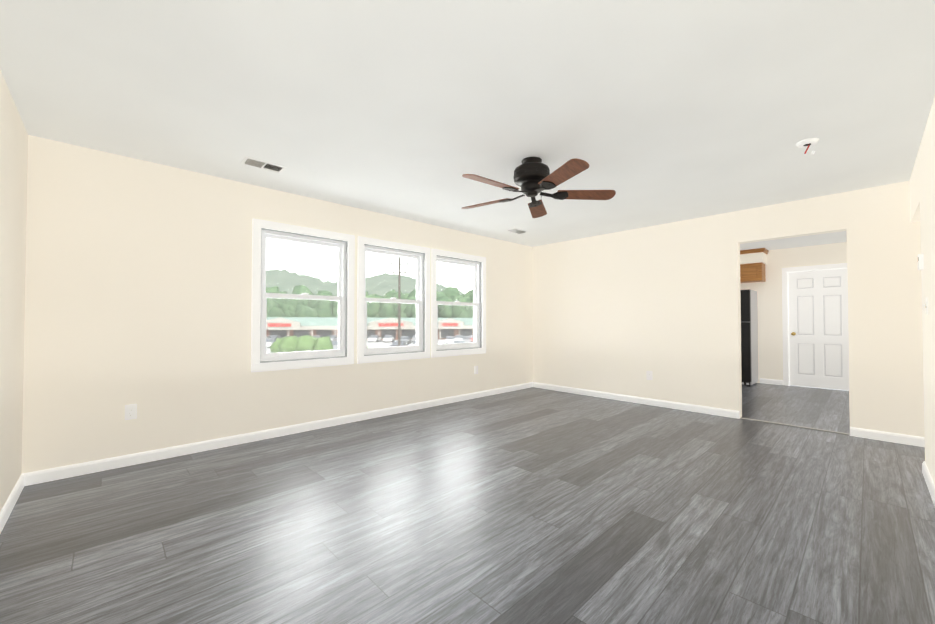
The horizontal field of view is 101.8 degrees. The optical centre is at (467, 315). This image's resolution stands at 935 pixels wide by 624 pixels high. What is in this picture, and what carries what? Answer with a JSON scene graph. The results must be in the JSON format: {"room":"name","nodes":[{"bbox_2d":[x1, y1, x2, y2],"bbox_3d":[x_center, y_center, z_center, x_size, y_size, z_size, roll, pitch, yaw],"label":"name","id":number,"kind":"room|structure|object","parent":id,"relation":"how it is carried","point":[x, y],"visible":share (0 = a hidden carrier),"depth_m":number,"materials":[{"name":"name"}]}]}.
{"room":"empty living room","nodes":[
{"label":"empty living room","id":0,"kind":"room"},
{"bbox_2d":[0,69,27,511],"bbox_3d":[-1.239,-0.077,0.588,0.160,2.440,5.500,1,-1,-43],"label":"wall","id":1,"kind":"structure","parent":0,"point":[13,170],"depth_m":2.27,"materials":[{"name":"beige paint"}]},
{"bbox_2d":[0,474,23,533],"bbox_3d":[-1.585,1.108,1.060,0.014,0.085,4.310,1,-1,-43],"label":"baseboard","id":2,"kind":"structure","parent":1,"relation":"attached to","point":[8,506],"depth_m":2.27,"materials":[{"name":"white wood"}]},
{"bbox_2d":[22,135,532,473],"bbox_3d":[0.260,0.011,5.909,9.660,2.440,0.160,1,-1,-43],"label":"wall","id":3,"kind":"structure","parent":0,"point":[138,284],"depth_m":3.20,"materials":[{"name":"beige paint"}]},
{"bbox_2d":[125,404,136,419],"bbox_3d":[-2.666,0.763,3.008,0.070,0.115,0.013,1,-1,-43],"label":"electrical outlet","id":4,"kind":"object","parent":3,"relation":"attached to","point":[131,411],"visible":1,"depth_m":3.01,"materials":[{"name":"white plastic"}]},
{"bbox_2d":[23,382,532,485],"bbox_3d":[-0.964,1.167,4.608,5.800,0.085,0.014,1,-1,-43],"label":"baseboard","id":5,"kind":"structure","parent":3,"relation":"attached to","point":[47,475],"depth_m":3.44,"materials":[{"name":"white wood"}]},
{"bbox_2d":[251,219,353,371],"bbox_3d":[-1.718,-0.186,4.012,1.036,1.456,0.175,1,-1,-43],"label":"window","id":6,"kind":"structure","parent":3,"relation":"in","point":[263,360],"depth_m":3.96,"materials":[{"name":"white plastic"}]},
{"bbox_2d":[357,236,429,362],"bbox_3d":[-0.930,-0.173,4.760,1.036,1.456,0.175,1,-1,-43],"label":"window","id":7,"kind":"structure","parent":3,"relation":"in","point":[421,347],"depth_m":4.75,"materials":[{"name":"white"}]},
{"bbox_2d":[431,249,485,356],"bbox_3d":[-0.152,-0.161,5.497,1.036,1.456,0.175,1,-1,-43],"label":"window","id":8,"kind":"structure","parent":3,"relation":"in","point":[477,345],"depth_m":5.53,"materials":[{"name":"white"}]},
{"bbox_2d":[474,366,477,373],"bbox_3d":[0.128,0.812,5.657,0.070,0.115,0.013,1,-1,-43],"label":"electrical outlet","id":9,"kind":"object","parent":3,"relation":"attached to","point":[475,369],"visible":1,"depth_m":5.65,"materials":[{"name":"white plastic"}]},
{"bbox_2d":[0,383,934,623],"bbox_3d":[2.152,1.258,3.893,9.660,0.120,5.660,1,-1,-43],"label":"floor","id":10,"kind":"structure","parent":0,"point":[532,505],"depth_m":2.11,"materials":[{"name":"grey laminate"}]},
{"bbox_2d":[740,289,757,385],"bbox_3d":[4.886,0.400,7.066,0.685,1.700,0.720,1,-1,-43],"label":"fridge","id":11,"kind":"object","parent":10,"relation":"on","point":[749,342],"visible":0.23,"depth_m":6.67,"materials":[{"name":"black metal"}]},
{"bbox_2d":[741,417,849,434],"bbox_3d":[3.522,1.198,4.139,0.045,0.008,0.906,1,-1,-43],"label":"threshold strip","id":12,"kind":"object","parent":10,"relation":"on","point":[796,426],"visible":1,"depth_m":4.08,"materials":[{"name":"grey"}]},
{"bbox_2d":[0,0,934,249],"bbox_3d":[2.152,-1.302,3.935,9.660,0.120,5.660,1,-1,-43],"label":"ceiling","id":13,"kind":"structure","parent":0,"point":[654,112],"depth_m":2.20,"materials":[{"name":"paint"}]},
{"bbox_2d":[241,157,286,172],"bbox_3d":[-1.695,-1.247,3.166,0.310,0.014,0.160,1,-1,-43],"label":"ceiling vent","id":14,"kind":"object","parent":13,"relation":"in","point":[262,164],"visible":0.96,"depth_m":3.15,"materials":[{"name":"white metal"}]},
{"bbox_2d":[507,228,527,233],"bbox_3d":[0.710,-1.209,5.454,0.310,0.014,0.160,1,-1,-43],"label":"ceiling vent","id":15,"kind":"object","parent":13,"relation":"in","point":[515,230],"visible":1,"depth_m":5.43,"materials":[{"name":"white paint"}]},
{"bbox_2d":[461,157,615,217],"bbox_3d":[0.480,-1.078,3.068,1.278,0.352,1.296,1,-1,-43],"label":"ceiling fan","id":16,"kind":"object","parent":13,"relation":"attached to","point":[533,177],"visible":1,"depth_m":3.00,"materials":[{"name":"brown wood"}]},
{"bbox_2d":[740,248,768,263],"bbox_3d":[5.037,-1.065,7.185,0.385,0.244,0.990,1,-1,-43],"label":"soffit","id":17,"kind":"structure","parent":13,"relation":"attached to","point":[758,255],"depth_m":6.84,"materials":[{"name":"beige paint"}]},
{"bbox_2d":[796,138,818,154],"bbox_3d":[2.468,-1.212,2.758,0.124,0.098,0.124,1,-1,-43],"label":"smoke detector","id":18,"kind":"object","parent":13,"relation":"attached to","point":[807,143],"visible":1,"depth_m":2.74,"materials":[{"name":"white plastic"}]},
{"bbox_2d":[532,181,924,436],"bbox_3d":[2.967,-0.008,4.784,0.120,2.440,5.200,1,-1,-43],"label":"wall","id":19,"kind":"structure","parent":0,"point":[622,312],"depth_m":4.70,"materials":[{"name":"beige paint"}]},
{"bbox_2d":[647,371,651,379],"bbox_3d":[2.485,0.819,5.188,0.013,0.115,0.070,1,-1,-43],"label":"electrical outlet","id":20,"kind":"object","parent":19,"relation":"attached to","point":[649,375],"visible":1,"depth_m":5.18,"materials":[{"name":"white plastic"}]},
{"bbox_2d":[533,382,924,446],"bbox_3d":[2.918,1.169,4.718,0.014,0.085,5.200,1,-1,-43],"label":"baseboard","id":21,"kind":"structure","parent":19,"relation":"attached to","point":[891,437],"depth_m":4.74,"materials":[{"name":"white wood"}]},
{"bbox_2d":[740,242,846,384],"bbox_3d":[5.434,0.031,7.123,0.120,2.440,5.200,1,-1,-43],"label":"wall","id":22,"kind":"structure","parent":0,"point":[770,328],"depth_m":6.88,"materials":[{"name":"beige paint"}]},
{"bbox_2d":[740,263,765,282],"bbox_3d":[5.035,-0.778,7.199,0.362,0.320,0.920,1,-1,-43],"label":"upper cabinet","id":23,"kind":"object","parent":22,"relation":"attached to","point":[752,272],"visible":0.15,"depth_m":6.88,"materials":[{"name":"brown wood"}]},
{"bbox_2d":[760,378,782,384],"bbox_3d":[5.526,1.205,6.908,0.014,0.085,0.330,1,-1,-43],"label":"baseboard","id":24,"kind":"structure","parent":22,"relation":"attached to","point":[772,381],"depth_m":6.89,"materials":[{"name":"white wood"}]},
{"bbox_2d":[782,263,848,390],"bbox_3d":[5.998,0.194,6.484,0.158,2.092,0.944,1,-1,-43],"label":"door","id":25,"kind":"structure","parent":22,"relation":"attached to","point":[815,325],"depth_m":6.50,"materials":[{"name":"white wood"}]},
{"bbox_2d":[910,97,934,484],"bbox_3d":[2.038,-0.063,1.463,5.800,2.440,0.120,1,-1,-43],"label":"wall","id":26,"kind":"structure","parent":0,"point":[922,195],"depth_m":2.57,"materials":[{"name":"beige paint"}]},
{"bbox_2d":[918,254,923,269],"bbox_3d":[3.324,-0.391,2.786,0.080,0.116,0.028,1,-1,-43],"label":"thermostat","id":27,"kind":"object","parent":26,"relation":"attached to","point":[920,262],"visible":0.88,"depth_m":2.76,"materials":[{"name":"white plastic"}]},
{"bbox_2d":[923,298,927,314],"bbox_3d":[3.151,-0.064,2.614,0.070,0.115,0.026,1,-1,-43],"label":"switch plate","id":28,"kind":"object","parent":26,"relation":"attached to","point":[926,301],"visible":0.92,"depth_m":2.59,"materials":[{"name":"white plastic"}]},
{"bbox_2d":[922,461,934,505],"bbox_3d":[1.658,1.110,1.176,4.880,0.085,0.014,1,-1,-43],"label":"baseboard","id":29,"kind":"structure","parent":26,"relation":"attached to","point":[928,480],"depth_m":2.56,"materials":[{"name":"white wood"}]},
{"label":"outside","id":30,"kind":"structure","parent":0,"visible":0},
{"bbox_2d":[266,339,472,352],"bbox_3d":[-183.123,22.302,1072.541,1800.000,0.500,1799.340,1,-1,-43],"label":"ground","id":31,"kind":"structure","parent":30,"point":[375,345],"depth_m":75.79,"materials":[{"name":"grey asphalt"}]},
{"bbox_2d":[270,335,367,352],"bbox_3d":[-18.699,3.811,48.319,10.107,2.735,7.991,1,-1,-43],"label":"bushes","id":32,"kind":"object","parent":31,"relation":"on","point":[329,342],"depth_m":46.49,"materials":[{"name":"green plant"}]},
{"bbox_2d":[266,269,463,295],"bbox_3d":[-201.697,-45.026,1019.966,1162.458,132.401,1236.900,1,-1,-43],"label":"hills","id":33,"kind":"structure","parent":31,"relation":"on","point":[375,280],"depth_m":763.58,"materials":[{"name":"green"}]},
{"bbox_2d":[266,335,472,349],"bbox_3d":[-23.395,4.758,69.607,60.310,1.450,29.032,0,-1,0],"label":"cars","id":34,"kind":"object","parent":31,"relation":"on","point":[406,340],"depth_m":73.93,"materials":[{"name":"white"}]},
{"bbox_2d":[266,317,472,339],"bbox_3d":[-26.511,3.209,95.394,150.800,5.400,19.160,0,-1,-16],"label":"shop","id":35,"kind":"structure","parent":31,"relation":"on","point":[383,324],"depth_m":88.27,"materials":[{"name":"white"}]},
{"bbox_2d":[266,285,473,317],"bbox_3d":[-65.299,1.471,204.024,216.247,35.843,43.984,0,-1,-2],"label":"trees","id":36,"kind":"object","parent":31,"relation":"on","point":[451,295],"depth_m":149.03,"materials":[{"name":"green plant"}]},
{"bbox_2d":[390,257,408,345],"bbox_3d":[-8.565,-1.628,47.770,1.872,13.500,1.686,1,-1,-43],"label":"utility pole","id":37,"kind":"object","parent":31,"relation":"on","point":[399,296],"depth_m":47.71,"materials":[{"name":"brown wood"}]}
]}

